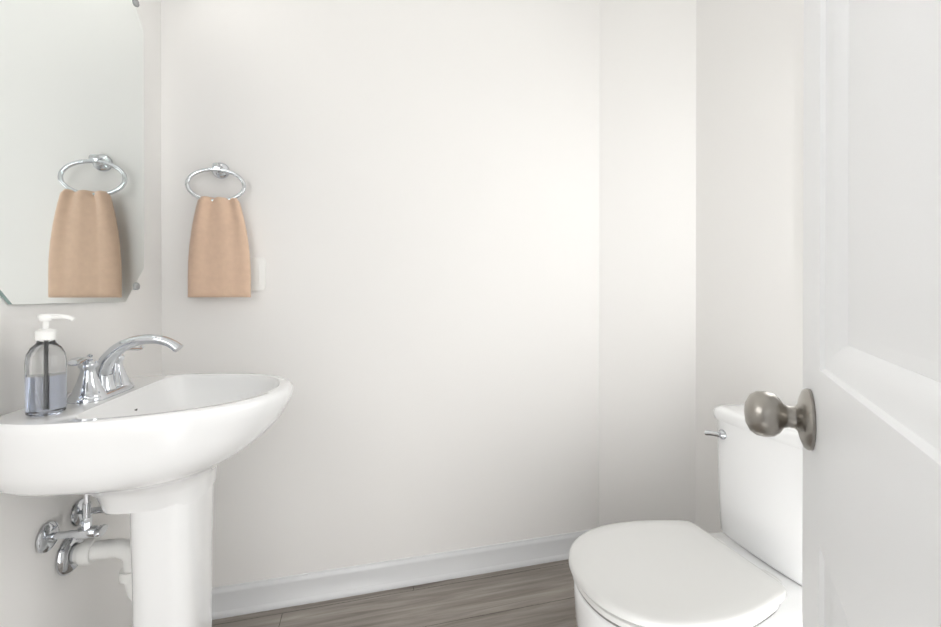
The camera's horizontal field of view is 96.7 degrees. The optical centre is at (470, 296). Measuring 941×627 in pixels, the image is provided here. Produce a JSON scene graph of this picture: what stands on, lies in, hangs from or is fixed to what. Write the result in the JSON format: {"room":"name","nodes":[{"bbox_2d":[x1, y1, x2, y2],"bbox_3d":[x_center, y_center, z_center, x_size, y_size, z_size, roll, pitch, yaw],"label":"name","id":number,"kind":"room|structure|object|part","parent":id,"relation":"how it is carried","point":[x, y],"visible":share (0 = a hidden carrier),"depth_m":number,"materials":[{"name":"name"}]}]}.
{"room":"bathroom","nodes":[
{"label":"bathroom","id":0,"kind":"room"},
{"bbox_2d":[0,0,161,626],"bbox_3d":[-0.881,-0.128,0.580,0.120,2.440,1.874,0,0,-14],"label":"wall","id":1,"kind":"structure","parent":0,"point":[37,589],"depth_m":0.99,"materials":[{"name":"white paint"}]},
{"bbox_2d":[0,0,143,303],"bbox_3d":[-0.913,-0.443,0.975,0.012,0.913,0.588,0,0,-14],"label":"mirror","id":2,"kind":"object","parent":1,"relation":"attached to","point":[71,151],"visible":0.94,"depth_m":0.95,"materials":[{"name":"silver mirror"}]},
{"bbox_2d":[161,0,598,587],"bbox_3d":[-0.242,-0.131,1.648,1.645,2.440,0.120,0,0,-14],"label":"wall","id":3,"kind":"structure","parent":0,"point":[415,322],"depth_m":1.57,"materials":[{"name":"white paint"}]},
{"bbox_2d":[185,162,250,296],"bbox_3d":[-0.834,-0.228,1.392,0.197,0.459,0.080,0,0,-14],"label":"towel ring","id":4,"kind":"object","parent":3,"relation":"attached to","point":[219,263],"visible":1,"depth_m":1.36,"materials":[{"name":"beige fabric"}]},
{"bbox_2d":[250,257,265,290],"bbox_3d":[-0.749,-0.079,1.452,0.070,0.117,0.008,0,0,-14],"label":"switch plate","id":5,"kind":"object","parent":3,"relation":"attached to","point":[258,273],"visible":0.56,"depth_m":1.45,"materials":[{"name":"white plastic"}]},
{"bbox_2d":[212,529,591,619],"bbox_3d":[-0.235,1.040,1.581,1.625,0.098,0.019,0,0,-14],"label":"baseboard","id":6,"kind":"structure","parent":3,"relation":"attached to","point":[232,600],"depth_m":1.56,"materials":[{"name":"white paint"}]},
{"bbox_2d":[212,559,576,626],"bbox_3d":[0.223,1.118,0.308,2.123,0.050,2.954,0,0,-14],"label":"floor","id":7,"kind":"structure","parent":0,"point":[539,595],"depth_m":1.47,"materials":[{"name":"brown wood"}]},
{"bbox_2d":[0,314,292,626],"bbox_3d":[-0.672,0.561,0.979,0.476,1.060,0.486,0,0,-14],"label":"pedestal sink","id":8,"kind":"object","parent":7,"relation":"on","point":[149,454],"visible":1,"depth_m":0.88,"materials":[{"name":"white ceramic"}]},
{"bbox_2d":[24,314,75,416],"bbox_3d":[-0.791,0.125,0.790,0.074,0.187,0.056,0,0,-14],"label":"soap dispenser","id":9,"kind":"object","parent":8,"relation":"on","point":[45,363],"depth_m":0.77,"materials":[{"name":"clear plastic"}]},
{"bbox_2d":[67,334,183,403],"bbox_3d":[-0.766,0.152,0.954,0.190,0.133,0.270,0,0,-14],"label":"faucet","id":10,"kind":"object","parent":8,"relation":"on","point":[105,380],"depth_m":0.93,"materials":[{"name":"silver metal"}]},
{"bbox_2d":[0,373,292,513],"bbox_3d":[-0.672,0.335,0.978,0.476,0.232,0.486,0,0,-14],"label":"basin","id":11,"kind":"object","parent":8,"relation":"in","point":[156,444],"depth_m":0.80,"materials":[{"name":"white ceramic"}]},
{"bbox_2d":[569,403,802,626],"bbox_3d":[0.613,0.709,1.060,0.752,0.763,0.385,0,0,-14],"label":"toilet","id":12,"kind":"object","parent":7,"relation":"on","point":[744,569],"visible":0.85,"depth_m":1.02,"materials":[{"name":"white ceramic"}]},
{"bbox_3d":[0.461,0.680,1.015,0.421,0.019,0.358,0,0,-14],"label":"seat","id":13,"kind":"part","parent":12,"relation":"part of","materials":[{"name":"white plastic"}]},
{"bbox_3d":[0.462,0.653,1.015,0.438,0.025,0.374,0,0,-14],"label":"lid","id":14,"kind":"part","parent":12,"relation":"part of","materials":[{"name":"white plastic"}]},
{"bbox_3d":[0.603,0.892,1.052,0.708,0.396,0.366,0,0,-14],"label":"bowl","id":15,"kind":"part","parent":12,"relation":"part of","materials":[{"name":"white ceramic"}]},
{"bbox_3d":[0.716,0.400,1.224,0.032,0.028,0.052,0,0,-14],"label":"lever","id":16,"kind":"part","parent":12,"relation":"part of","materials":[{"name":"silver metal"}]},
{"bbox_3d":[0.860,0.344,1.116,0.222,0.034,0.360,0,0,-14],"label":"tank lid","id":17,"kind":"part","parent":12,"relation":"part of","materials":[{"name":"white ceramic"}]},
{"bbox_3d":[0.860,0.527,1.116,0.208,0.330,0.346,0,0,-14],"label":"tank","id":18,"kind":"part","parent":12,"relation":"part of","materials":[{"name":"white ceramic"}]},
{"bbox_2d":[599,0,695,526],"bbox_3d":[0.738,-0.132,1.746,0.364,2.440,0.120,0,0,31],"label":"wall","id":19,"kind":"structure","parent":0,"point":[647,259],"depth_m":1.69,"materials":[{"name":"white paint"}]},
{"bbox_2d":[695,0,803,532],"bbox_3d":[1.104,-0.129,0.901,0.120,2.440,1.516,0,0,-14],"label":"wall","id":20,"kind":"structure","parent":0,"point":[749,185],"depth_m":1.39,"materials":[{"name":"white paint"}]},
{"bbox_3d":[0.684,-0.127,0.074,1.104,2.440,0.120,0,0,-14],"label":"wall","id":21,"kind":"structure","parent":0,"visible":0},
{"bbox_2d":[802,0,940,626],"bbox_3d":[0.298,0.071,0.285,0.035,2.020,0.610,0,0,31],"label":"door","id":22,"kind":"structure","parent":21,"relation":"in","point":[871,528],"depth_m":0.31,"materials":[{"name":"white paint"}]},
{"bbox_2d":[744,388,815,450],"bbox_3d":[0.431,0.147,0.504,0.170,0.073,0.100,0,0,31],"label":"door knob","id":23,"kind":"object","parent":22,"relation":"attached to","point":[767,414],"depth_m":0.50,"materials":[{"name":"grey metal"}]}
]}

